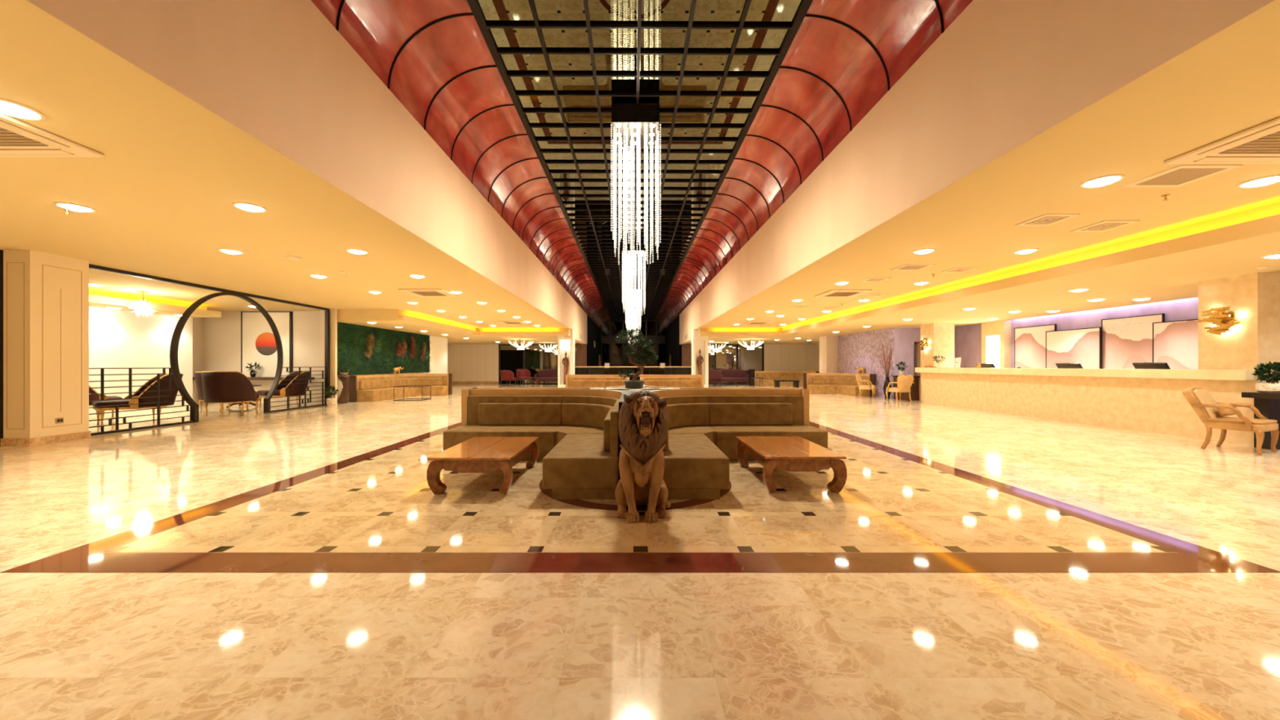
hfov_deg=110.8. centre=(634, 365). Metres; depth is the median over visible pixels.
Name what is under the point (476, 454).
coffee table
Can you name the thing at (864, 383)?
cushion
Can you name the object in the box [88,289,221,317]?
ceiling
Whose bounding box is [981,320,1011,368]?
column
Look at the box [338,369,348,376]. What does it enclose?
dish
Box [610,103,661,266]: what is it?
crystal chandelier
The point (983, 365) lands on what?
computer monitor
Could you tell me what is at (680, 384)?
cushion
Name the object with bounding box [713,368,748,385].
settee
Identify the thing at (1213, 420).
seat cushion
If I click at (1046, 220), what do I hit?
ceiling vent
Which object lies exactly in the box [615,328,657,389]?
bonsai tree
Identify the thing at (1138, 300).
diffuser
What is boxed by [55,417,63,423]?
power socket
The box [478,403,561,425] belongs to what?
cushion
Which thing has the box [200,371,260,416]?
lounge chair
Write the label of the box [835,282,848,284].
diffuser
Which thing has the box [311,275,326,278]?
diffuser
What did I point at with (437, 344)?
wall
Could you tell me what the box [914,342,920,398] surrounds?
door
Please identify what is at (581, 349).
wall
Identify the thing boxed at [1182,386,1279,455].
armchair
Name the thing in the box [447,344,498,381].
wall
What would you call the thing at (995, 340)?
light panel
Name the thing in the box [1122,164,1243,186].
ceiling vent
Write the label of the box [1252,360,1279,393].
potted plant
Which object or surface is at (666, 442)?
cushion
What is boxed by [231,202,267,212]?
recessed light
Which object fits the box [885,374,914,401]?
gilded armchair
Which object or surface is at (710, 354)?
wall art
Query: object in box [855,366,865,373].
elephant figurine
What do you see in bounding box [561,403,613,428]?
cushion
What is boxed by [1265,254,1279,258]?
diffuser
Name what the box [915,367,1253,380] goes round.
countertop
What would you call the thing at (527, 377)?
side table
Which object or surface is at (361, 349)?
wall
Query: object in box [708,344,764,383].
window
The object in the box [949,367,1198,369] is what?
countertop
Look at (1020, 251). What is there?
diffuser
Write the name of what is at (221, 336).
wall
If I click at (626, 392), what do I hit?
divider
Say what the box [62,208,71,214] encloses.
sprinkler
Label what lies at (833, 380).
cushion
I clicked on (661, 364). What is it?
table lamp
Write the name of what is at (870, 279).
ceiling vent
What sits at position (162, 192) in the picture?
ceiling
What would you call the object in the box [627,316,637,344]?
crystal chandelier
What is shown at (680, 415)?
cushion
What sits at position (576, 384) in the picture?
cushion
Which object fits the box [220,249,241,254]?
diffuser
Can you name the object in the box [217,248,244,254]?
recessed light
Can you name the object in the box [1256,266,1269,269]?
smoke detector
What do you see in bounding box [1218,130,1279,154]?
grille
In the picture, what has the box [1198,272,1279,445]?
column
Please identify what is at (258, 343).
picture
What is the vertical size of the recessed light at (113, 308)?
0.036 m
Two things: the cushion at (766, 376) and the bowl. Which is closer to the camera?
the bowl
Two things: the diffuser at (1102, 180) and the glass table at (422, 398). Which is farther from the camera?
the glass table at (422, 398)
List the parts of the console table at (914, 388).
panel, panel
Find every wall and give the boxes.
[26,0,600,368]
[88,306,192,416]
[192,317,202,404]
[202,309,342,404]
[337,321,431,377]
[342,334,445,399]
[445,337,447,373]
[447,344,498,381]
[500,347,576,381]
[576,343,586,368]
[665,0,1274,368]
[681,343,691,368]
[708,347,761,370]
[764,344,819,371]
[838,328,894,398]
[894,328,920,375]
[954,297,1198,368]
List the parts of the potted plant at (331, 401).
pot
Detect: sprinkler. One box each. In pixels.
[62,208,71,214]
[1160,194,1170,200]
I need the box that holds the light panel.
[991,335,999,368]
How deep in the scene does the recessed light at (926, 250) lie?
6.30 m
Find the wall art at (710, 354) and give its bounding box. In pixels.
[708,352,712,369]
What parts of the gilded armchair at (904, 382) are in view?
seat, backrest, frame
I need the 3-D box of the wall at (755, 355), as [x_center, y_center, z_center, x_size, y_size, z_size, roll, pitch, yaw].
[7.550,-0.085,32.700,8.700,2.470,0.200,0,0,0]
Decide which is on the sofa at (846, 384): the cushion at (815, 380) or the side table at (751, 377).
the cushion at (815, 380)
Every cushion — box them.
[359,378,401,390]
[401,377,428,386]
[428,377,442,385]
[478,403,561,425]
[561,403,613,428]
[573,380,605,387]
[603,408,612,451]
[605,380,624,386]
[644,380,663,386]
[662,421,668,451]
[663,380,696,387]
[665,403,709,428]
[708,403,791,425]
[759,373,792,379]
[792,373,803,379]
[812,377,830,384]
[829,377,854,385]
[854,377,867,385]
[1205,416,1277,424]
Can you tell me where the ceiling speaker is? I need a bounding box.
[285,255,302,260]
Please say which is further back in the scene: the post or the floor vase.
the floor vase
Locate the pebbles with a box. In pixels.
[590,387,679,390]
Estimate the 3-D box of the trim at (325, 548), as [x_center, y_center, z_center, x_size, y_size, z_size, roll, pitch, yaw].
[0.040,1.149,10.316,6.640,0.001,15.201,0,0,0]
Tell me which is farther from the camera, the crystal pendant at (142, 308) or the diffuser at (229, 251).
the crystal pendant at (142, 308)
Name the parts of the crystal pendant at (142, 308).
stem, globe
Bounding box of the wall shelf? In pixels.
[192,377,314,380]
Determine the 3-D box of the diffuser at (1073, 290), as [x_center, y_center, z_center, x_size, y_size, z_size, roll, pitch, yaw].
[7.750,-1.300,7.700,0.230,0.033,0.230,0,0,0]
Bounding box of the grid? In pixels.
[466,0,813,320]
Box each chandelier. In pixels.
[507,338,533,349]
[538,342,556,351]
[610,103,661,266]
[622,241,645,315]
[625,283,640,331]
[626,304,637,339]
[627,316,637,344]
[708,342,725,351]
[737,338,763,349]
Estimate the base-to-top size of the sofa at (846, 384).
0.830 m
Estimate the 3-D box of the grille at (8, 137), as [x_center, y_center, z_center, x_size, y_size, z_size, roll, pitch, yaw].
[-4.605,-1.618,2.975,0.570,0.008,0.570,0,0,0]
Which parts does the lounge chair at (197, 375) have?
backrest, leg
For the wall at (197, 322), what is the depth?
13.24 m
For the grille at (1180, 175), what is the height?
0.007 m
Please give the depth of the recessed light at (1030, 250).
6.30 m
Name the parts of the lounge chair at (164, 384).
leg, leg, seat, leg, backrest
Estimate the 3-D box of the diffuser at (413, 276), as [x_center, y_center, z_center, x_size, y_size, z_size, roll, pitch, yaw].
[-4.000,-1.631,8.150,0.230,0.033,0.230,0,0,0]
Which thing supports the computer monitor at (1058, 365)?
on the reception desk at (1144, 400)
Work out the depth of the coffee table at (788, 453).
4.06 m
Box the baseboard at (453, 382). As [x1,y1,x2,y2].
[452,381,498,383]
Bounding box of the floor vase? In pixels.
[879,340,894,398]
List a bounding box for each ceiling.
[0,0,569,328]
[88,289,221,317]
[311,0,611,329]
[337,309,595,347]
[476,0,803,319]
[654,0,973,327]
[688,201,1279,347]
[697,0,1279,328]
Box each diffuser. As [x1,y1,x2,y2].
[88,284,102,286]
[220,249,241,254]
[235,204,264,212]
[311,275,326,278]
[348,249,366,254]
[368,291,381,293]
[411,275,424,278]
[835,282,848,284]
[914,249,933,253]
[914,282,928,284]
[1015,249,1036,253]
[1069,288,1088,292]
[1083,176,1120,187]
[1133,298,1148,301]
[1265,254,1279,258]
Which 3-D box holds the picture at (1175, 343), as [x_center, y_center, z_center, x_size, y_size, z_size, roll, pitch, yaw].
[10.920,-0.100,8.570,0.040,1.600,1.440,0,0,0]
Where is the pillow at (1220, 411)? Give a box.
[1217,403,1235,415]
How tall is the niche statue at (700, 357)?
1.609 m
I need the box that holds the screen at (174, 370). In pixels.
[88,263,329,435]
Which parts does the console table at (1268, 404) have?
panel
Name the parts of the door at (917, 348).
frame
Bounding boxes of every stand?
[944,357,955,367]
[955,357,961,368]
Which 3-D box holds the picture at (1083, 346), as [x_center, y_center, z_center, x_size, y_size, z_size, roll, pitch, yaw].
[10.920,-0.100,11.015,0.040,1.600,1.370,0,0,0]
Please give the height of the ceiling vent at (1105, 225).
0.012 m
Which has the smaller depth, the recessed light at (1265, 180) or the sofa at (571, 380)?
the recessed light at (1265, 180)
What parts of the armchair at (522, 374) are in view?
backrest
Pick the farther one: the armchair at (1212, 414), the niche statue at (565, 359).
the niche statue at (565, 359)
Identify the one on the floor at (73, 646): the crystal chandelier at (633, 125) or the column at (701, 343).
the column at (701, 343)
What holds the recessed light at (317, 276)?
in the ceiling at (162, 192)
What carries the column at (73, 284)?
on the floor at (73, 646)
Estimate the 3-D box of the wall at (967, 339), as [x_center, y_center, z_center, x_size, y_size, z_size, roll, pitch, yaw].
[11.150,-0.235,4.800,0.200,2.770,21.600,0,0,0]
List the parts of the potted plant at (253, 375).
pot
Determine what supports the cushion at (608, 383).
on the sofa at (571, 380)
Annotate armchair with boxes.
[500,370,516,385]
[516,368,532,385]
[855,373,875,397]
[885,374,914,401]
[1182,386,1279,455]
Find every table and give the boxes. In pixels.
[226,384,262,408]
[393,385,431,400]
[426,436,539,494]
[527,377,538,386]
[735,435,847,493]
[751,377,763,386]
[892,375,919,400]
[1241,391,1279,448]
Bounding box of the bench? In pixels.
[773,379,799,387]
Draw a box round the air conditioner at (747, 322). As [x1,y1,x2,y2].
[742,321,772,324]
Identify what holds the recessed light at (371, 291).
in the ceiling at (162, 192)
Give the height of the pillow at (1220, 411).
0.171 m
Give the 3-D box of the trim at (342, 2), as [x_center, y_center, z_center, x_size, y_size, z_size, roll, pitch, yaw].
[-2.341,-3.532,16.162,0.974,0.854,43.125,0,0,0]
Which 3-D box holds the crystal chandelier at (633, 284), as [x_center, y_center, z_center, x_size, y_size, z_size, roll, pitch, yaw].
[-0.049,-2.768,21.404,0.755,2.283,0.764,0,0,0]
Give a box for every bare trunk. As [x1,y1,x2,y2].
[540,351,546,382]
[553,352,557,382]
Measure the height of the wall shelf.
0.080 m
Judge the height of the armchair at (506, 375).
0.884 m
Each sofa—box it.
[348,373,452,401]
[443,388,622,499]
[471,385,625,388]
[565,374,629,387]
[640,374,703,387]
[644,385,798,388]
[649,388,827,499]
[755,370,819,386]
[803,373,875,395]
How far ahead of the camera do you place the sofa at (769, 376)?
25.25 m
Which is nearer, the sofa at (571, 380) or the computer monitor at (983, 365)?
the computer monitor at (983, 365)
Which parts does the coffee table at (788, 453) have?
leg, leg, moulding, leg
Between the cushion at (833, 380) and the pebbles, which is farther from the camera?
the cushion at (833, 380)
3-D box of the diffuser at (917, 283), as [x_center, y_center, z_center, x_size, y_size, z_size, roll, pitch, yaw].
[5.740,-1.631,8.830,0.230,0.033,0.230,0,0,0]
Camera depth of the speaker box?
24.60 m
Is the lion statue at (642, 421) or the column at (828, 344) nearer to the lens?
the lion statue at (642, 421)
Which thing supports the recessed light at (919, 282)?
in the ceiling at (1227, 84)
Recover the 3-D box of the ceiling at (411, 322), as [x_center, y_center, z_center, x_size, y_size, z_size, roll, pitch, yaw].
[-8.050,-1.560,23.000,10.300,0.480,20.000,0,0,0]
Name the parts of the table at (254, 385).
leg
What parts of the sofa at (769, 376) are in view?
seat, backrest, panel, backrest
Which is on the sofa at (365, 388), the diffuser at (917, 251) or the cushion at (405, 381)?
the cushion at (405, 381)
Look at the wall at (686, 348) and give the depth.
26.40 m
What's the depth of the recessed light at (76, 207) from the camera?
4.55 m
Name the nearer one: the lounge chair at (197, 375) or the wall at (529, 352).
the lounge chair at (197, 375)
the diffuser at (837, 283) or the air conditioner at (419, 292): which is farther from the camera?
the air conditioner at (419, 292)
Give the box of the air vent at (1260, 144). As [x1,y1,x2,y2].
[1163,116,1279,164]
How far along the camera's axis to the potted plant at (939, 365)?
13.00 m
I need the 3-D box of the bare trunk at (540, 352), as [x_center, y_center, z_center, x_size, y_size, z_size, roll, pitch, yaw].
[-5.873,0.102,28.600,0.444,2.109,0.180,0,0,0]
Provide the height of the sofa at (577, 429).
0.830 m
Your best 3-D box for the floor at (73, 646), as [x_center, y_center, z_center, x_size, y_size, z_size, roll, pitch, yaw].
[0.000,1.250,13.500,26.400,0.200,39.000,0,0,0]
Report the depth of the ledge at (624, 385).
6.29 m
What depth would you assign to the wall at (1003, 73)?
3.88 m
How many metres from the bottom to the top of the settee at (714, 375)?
0.952 m
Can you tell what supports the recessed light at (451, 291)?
in the ceiling at (162, 192)
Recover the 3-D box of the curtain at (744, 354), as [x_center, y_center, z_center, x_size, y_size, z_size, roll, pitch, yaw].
[7.300,0.050,29.410,0.660,2.200,0.120,0,0,0]
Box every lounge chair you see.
[88,385,122,417]
[92,373,182,425]
[194,371,248,413]
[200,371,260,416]
[257,370,309,408]
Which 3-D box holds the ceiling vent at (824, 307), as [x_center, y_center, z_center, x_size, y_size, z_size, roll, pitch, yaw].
[5.600,-1.644,12.600,0.380,0.012,0.380,0,0,0]
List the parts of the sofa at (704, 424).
backrest, seat, seat, panel, backrest, seat, panel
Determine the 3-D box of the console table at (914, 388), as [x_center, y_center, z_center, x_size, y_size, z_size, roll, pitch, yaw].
[9.165,0.750,14.900,0.370,0.800,0.900,0,0,0]
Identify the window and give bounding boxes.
[498,344,576,383]
[600,320,665,368]
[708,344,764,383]
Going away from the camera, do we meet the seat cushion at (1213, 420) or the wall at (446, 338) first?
the seat cushion at (1213, 420)
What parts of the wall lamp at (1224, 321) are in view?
plate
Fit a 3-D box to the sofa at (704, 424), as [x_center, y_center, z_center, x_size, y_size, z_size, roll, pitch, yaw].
[1.251,0.735,4.915,2.177,0.830,2.270,0,0,0]
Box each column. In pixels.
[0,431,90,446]
[3,249,88,438]
[329,308,337,404]
[557,328,574,387]
[691,328,708,387]
[819,335,838,373]
[920,323,954,400]
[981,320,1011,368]
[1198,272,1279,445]
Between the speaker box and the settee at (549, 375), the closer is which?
the speaker box
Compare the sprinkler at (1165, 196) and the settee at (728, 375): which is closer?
the sprinkler at (1165, 196)
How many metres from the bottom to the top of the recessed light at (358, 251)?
0.036 m
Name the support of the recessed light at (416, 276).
in the ceiling at (162, 192)
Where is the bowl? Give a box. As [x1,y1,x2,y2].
[975,363,981,368]
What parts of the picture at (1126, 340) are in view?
frame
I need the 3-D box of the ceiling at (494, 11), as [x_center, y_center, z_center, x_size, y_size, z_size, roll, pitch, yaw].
[0.001,-4.000,16.250,3.800,0.100,44.500,0,0,0]
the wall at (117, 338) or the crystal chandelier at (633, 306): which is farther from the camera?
the crystal chandelier at (633, 306)
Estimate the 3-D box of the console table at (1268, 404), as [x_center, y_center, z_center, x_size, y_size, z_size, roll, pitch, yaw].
[9.225,0.762,5.970,1.350,0.775,0.500,0,0,0]
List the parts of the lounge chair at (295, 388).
seat, backrest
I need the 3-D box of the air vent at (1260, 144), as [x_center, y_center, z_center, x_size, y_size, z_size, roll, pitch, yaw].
[4.755,-1.632,3.085,0.970,0.036,0.970,0,0,0]
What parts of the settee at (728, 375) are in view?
backrest, seat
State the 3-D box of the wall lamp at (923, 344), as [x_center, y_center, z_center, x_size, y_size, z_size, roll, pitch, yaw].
[9.234,-0.685,14.110,0.131,0.423,0.433,0,0,0]
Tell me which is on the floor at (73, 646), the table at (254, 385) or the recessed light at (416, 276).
the table at (254, 385)
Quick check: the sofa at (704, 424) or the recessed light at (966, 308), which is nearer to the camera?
the sofa at (704, 424)
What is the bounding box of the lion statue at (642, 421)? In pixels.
[614,391,671,522]
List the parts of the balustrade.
handrail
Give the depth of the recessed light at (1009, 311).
10.74 m
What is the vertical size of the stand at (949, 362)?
0.288 m
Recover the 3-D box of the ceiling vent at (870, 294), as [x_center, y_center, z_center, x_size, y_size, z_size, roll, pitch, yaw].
[5.600,-1.644,10.200,0.380,0.012,0.380,0,0,0]
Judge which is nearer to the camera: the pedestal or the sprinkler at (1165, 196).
the sprinkler at (1165, 196)
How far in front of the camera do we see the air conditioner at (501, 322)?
16.75 m
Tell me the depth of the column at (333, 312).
12.86 m
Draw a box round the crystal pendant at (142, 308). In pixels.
[128,290,155,317]
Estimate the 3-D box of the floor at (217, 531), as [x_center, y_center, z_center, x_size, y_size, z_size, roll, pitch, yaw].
[0.040,1.150,10.250,6.600,0.001,15.080,0,0,0]
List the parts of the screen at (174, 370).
head rail, post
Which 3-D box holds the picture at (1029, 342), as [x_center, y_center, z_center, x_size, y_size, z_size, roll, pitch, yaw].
[11.000,-0.190,12.140,0.040,1.780,1.240,0,0,0]
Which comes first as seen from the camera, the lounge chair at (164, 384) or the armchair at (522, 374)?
the lounge chair at (164, 384)
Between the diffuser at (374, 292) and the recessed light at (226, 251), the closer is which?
the recessed light at (226, 251)
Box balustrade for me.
[574,366,691,374]
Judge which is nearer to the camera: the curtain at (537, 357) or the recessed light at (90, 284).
the recessed light at (90, 284)
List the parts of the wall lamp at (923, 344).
plate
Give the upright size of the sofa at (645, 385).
0.830 m
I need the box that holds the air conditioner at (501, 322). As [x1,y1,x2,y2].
[497,320,528,324]
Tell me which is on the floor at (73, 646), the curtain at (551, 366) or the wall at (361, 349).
the curtain at (551, 366)
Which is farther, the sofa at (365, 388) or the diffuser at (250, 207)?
the sofa at (365, 388)
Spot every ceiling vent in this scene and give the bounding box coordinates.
[789,306,806,307]
[822,306,839,308]
[860,277,891,281]
[865,293,888,295]
[890,264,934,270]
[941,266,979,272]
[1015,213,1080,226]
[1070,220,1140,231]
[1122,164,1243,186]
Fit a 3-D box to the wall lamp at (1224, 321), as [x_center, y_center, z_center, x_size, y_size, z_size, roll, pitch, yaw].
[8.784,-0.661,6.622,0.132,0.413,0.448,0,0,0]
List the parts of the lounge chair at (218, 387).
leg, leg, backrest, leg, leg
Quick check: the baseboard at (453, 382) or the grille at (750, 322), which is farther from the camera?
the baseboard at (453, 382)
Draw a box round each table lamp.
[604,363,609,368]
[660,363,665,368]
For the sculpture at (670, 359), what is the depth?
30.45 m
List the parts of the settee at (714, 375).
seat, backrest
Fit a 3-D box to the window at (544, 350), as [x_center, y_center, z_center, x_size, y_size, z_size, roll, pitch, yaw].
[-5.810,-0.085,27.450,5.220,2.470,0.080,0,0,0]
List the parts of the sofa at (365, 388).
panel, backrest, seat, panel, backrest, seat, seat, backrest, panel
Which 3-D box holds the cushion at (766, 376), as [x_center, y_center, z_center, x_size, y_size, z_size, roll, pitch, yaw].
[8.115,0.647,25.293,1.930,0.294,0.075,0,0,0]
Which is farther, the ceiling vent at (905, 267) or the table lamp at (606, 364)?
the table lamp at (606, 364)
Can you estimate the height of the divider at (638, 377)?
0.832 m
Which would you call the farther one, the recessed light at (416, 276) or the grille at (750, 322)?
the grille at (750, 322)
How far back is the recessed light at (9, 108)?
2.83 m
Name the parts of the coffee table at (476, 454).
leg, moulding, leg, leg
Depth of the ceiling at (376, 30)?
6.15 m
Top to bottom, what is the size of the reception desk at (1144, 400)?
1.085 m
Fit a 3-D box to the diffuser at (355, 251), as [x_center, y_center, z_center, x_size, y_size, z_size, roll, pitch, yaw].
[-4.000,-1.631,6.380,0.230,0.033,0.230,0,0,0]
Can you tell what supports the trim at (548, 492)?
on the floor at (217, 531)
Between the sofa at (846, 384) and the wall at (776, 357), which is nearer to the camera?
the sofa at (846, 384)
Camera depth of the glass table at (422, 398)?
15.12 m
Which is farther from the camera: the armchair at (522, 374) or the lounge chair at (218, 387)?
the armchair at (522, 374)
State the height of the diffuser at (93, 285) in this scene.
0.033 m
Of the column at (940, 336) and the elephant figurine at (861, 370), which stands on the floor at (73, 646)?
the column at (940, 336)
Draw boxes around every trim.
[0,421,1279,573]
[6,262,81,429]
[102,434,1178,552]
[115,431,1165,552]
[336,0,609,326]
[477,344,806,381]
[539,480,731,511]
[655,0,944,328]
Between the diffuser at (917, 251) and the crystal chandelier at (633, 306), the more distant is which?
the crystal chandelier at (633, 306)
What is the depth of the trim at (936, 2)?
7.55 m
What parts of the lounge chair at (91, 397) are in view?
backrest, seat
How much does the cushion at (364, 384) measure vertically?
0.294 m
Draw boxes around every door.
[500,350,522,383]
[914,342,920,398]
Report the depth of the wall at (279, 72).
3.88 m
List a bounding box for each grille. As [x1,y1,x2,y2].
[0,127,48,146]
[411,291,445,295]
[505,322,522,324]
[749,322,765,324]
[825,292,859,296]
[897,265,928,269]
[1137,168,1226,184]
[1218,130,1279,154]
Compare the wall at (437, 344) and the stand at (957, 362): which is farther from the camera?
the wall at (437, 344)
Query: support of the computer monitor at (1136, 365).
on the reception desk at (1144, 400)
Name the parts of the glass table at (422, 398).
rail, rail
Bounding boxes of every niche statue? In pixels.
[561,351,568,384]
[697,349,703,374]
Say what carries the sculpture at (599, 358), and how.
on the floor
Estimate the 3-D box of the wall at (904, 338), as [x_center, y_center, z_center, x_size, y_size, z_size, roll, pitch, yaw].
[10.225,-0.085,15.700,2.050,2.470,0.200,0,0,0]
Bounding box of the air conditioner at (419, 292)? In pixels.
[398,288,457,296]
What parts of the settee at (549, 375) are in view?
seat, backrest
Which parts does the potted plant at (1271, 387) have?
pot, stem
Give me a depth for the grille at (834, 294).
10.03 m
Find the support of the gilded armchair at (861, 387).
on the floor at (73, 646)
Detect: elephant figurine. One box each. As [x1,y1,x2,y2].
[392,366,403,373]
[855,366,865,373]
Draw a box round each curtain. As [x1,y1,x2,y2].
[533,349,542,382]
[548,349,557,382]
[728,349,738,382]
[738,349,749,382]
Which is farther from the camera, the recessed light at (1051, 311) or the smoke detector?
the recessed light at (1051, 311)
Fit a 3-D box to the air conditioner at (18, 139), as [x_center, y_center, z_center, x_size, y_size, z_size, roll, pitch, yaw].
[-4.605,-1.632,2.975,0.950,0.036,0.950,0,0,0]
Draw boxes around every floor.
[0,381,1279,719]
[133,433,1146,546]
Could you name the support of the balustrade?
on the floor at (73, 646)
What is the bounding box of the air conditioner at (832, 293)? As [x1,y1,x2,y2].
[814,289,872,297]
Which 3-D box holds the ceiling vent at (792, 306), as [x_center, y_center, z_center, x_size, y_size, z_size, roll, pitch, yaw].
[4.600,-1.644,12.400,0.380,0.012,0.380,0,0,0]
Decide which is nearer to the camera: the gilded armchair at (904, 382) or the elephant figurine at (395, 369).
the gilded armchair at (904, 382)
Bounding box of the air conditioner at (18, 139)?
[0,113,104,157]
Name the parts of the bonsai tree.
pot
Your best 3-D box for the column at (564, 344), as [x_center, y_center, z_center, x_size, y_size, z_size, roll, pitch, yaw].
[-3.120,-0.250,20.350,0.680,2.800,0.700,0,0,0]
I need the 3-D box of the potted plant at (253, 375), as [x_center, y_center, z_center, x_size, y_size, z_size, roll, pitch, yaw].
[-11.367,0.117,13.146,0.367,0.466,0.373,0,0,0]
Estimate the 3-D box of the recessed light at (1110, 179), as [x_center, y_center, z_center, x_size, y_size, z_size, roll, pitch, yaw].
[4.180,-1.632,3.950,0.280,0.036,0.280,0,0,0]
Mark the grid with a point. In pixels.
(805, 6)
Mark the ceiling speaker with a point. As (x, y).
(293, 258)
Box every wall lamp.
[918,337,928,350]
[1198,306,1240,334]
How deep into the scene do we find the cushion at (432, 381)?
17.31 m
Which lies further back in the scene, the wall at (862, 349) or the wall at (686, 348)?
the wall at (686, 348)
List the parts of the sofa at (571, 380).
panel, backrest, panel, backrest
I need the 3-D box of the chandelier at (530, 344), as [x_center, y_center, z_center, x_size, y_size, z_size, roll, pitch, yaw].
[-5.700,-1.055,22.200,1.252,0.530,1.233,0,0,0]
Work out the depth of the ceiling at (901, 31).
6.13 m
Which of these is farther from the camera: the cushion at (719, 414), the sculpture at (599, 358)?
the sculpture at (599, 358)
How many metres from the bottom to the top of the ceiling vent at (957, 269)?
0.012 m
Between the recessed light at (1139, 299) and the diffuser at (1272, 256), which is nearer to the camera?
the diffuser at (1272, 256)
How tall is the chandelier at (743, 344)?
0.530 m
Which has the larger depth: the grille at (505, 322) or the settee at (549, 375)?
the settee at (549, 375)
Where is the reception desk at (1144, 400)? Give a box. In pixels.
[915,367,1253,438]
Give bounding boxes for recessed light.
[0,97,46,120]
[53,202,96,212]
[88,283,105,286]
[105,306,123,309]
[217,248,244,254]
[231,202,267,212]
[309,274,328,278]
[346,248,368,254]
[368,290,382,293]
[408,274,426,278]
[449,290,462,293]
[834,281,849,284]
[912,248,935,253]
[912,281,929,284]
[961,307,977,310]
[1007,311,1022,312]
[1013,248,1039,253]
[1044,310,1061,312]
[1067,288,1089,292]
[1079,173,1124,187]
[1086,298,1106,301]
[1130,297,1152,301]
[1235,174,1279,187]
[1261,253,1279,258]
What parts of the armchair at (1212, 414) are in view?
backrest, leg, armrest, leg, armrest, seat, leg, leg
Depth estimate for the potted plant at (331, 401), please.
12.56 m
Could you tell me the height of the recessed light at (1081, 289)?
0.036 m
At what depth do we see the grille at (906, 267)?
7.39 m
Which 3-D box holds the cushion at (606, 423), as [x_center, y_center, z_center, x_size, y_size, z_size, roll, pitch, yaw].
[-0.247,0.647,4.610,0.075,0.294,1.080,0,0,0]
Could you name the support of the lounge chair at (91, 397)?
on the floor at (73, 646)
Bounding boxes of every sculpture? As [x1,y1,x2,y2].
[598,354,600,368]
[669,354,671,368]
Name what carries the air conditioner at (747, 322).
attached to the ceiling at (1227, 84)
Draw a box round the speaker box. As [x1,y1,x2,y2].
[748,368,755,386]
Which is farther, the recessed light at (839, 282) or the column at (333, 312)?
the column at (333, 312)
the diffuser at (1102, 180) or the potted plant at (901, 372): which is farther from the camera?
the potted plant at (901, 372)
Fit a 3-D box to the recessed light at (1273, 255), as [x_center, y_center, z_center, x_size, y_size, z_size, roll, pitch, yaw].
[7.720,-1.302,5.270,0.280,0.036,0.280,0,0,0]
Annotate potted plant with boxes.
[244,361,262,377]
[324,385,338,405]
[895,361,906,374]
[933,354,945,367]
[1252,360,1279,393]
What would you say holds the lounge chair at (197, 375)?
on the floor at (73, 646)
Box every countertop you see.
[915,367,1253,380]
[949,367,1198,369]
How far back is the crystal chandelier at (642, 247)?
14.13 m
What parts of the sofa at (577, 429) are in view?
panel, seat, backrest, panel, seat, seat, backrest, backrest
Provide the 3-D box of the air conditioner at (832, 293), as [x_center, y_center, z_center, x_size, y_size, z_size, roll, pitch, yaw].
[4.730,-1.632,10.050,0.900,0.036,0.900,0,0,0]
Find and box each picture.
[240,311,293,377]
[1013,324,1056,368]
[1045,327,1102,368]
[1101,313,1164,368]
[1152,319,1198,368]
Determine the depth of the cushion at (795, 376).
25.20 m
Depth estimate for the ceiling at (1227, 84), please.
4.21 m
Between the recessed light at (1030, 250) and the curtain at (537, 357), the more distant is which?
the curtain at (537, 357)
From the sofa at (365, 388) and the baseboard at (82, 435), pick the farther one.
the sofa at (365, 388)
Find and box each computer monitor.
[979,363,995,368]
[1055,363,1083,368]
[1132,362,1170,368]
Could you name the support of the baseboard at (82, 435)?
attached to the column at (73, 284)
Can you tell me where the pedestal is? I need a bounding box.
[337,375,350,404]
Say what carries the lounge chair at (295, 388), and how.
on the floor at (73, 646)
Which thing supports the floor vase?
on the floor at (73, 646)
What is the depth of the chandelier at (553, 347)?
25.48 m
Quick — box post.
[0,249,3,446]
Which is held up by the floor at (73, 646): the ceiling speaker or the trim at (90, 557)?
the trim at (90, 557)
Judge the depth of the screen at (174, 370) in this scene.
8.72 m
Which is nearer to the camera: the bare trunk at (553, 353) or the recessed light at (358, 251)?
the recessed light at (358, 251)
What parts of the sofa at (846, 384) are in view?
panel, backrest, seat, panel, seat, backrest, seat, backrest, panel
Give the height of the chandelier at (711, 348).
0.530 m
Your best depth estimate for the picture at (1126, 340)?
9.83 m
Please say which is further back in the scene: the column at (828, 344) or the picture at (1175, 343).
the column at (828, 344)
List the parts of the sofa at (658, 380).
backrest, panel, backrest, panel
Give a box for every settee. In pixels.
[534,368,557,384]
[708,368,722,386]
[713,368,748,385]
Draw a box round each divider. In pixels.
[583,384,687,479]
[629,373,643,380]
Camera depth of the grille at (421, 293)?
9.94 m
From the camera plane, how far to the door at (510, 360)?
27.36 m
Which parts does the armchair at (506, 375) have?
backrest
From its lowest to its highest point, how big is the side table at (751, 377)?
0.500 m
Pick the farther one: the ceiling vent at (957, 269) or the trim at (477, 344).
the trim at (477, 344)
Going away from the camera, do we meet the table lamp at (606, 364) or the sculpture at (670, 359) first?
the sculpture at (670, 359)
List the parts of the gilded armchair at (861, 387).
backrest, seat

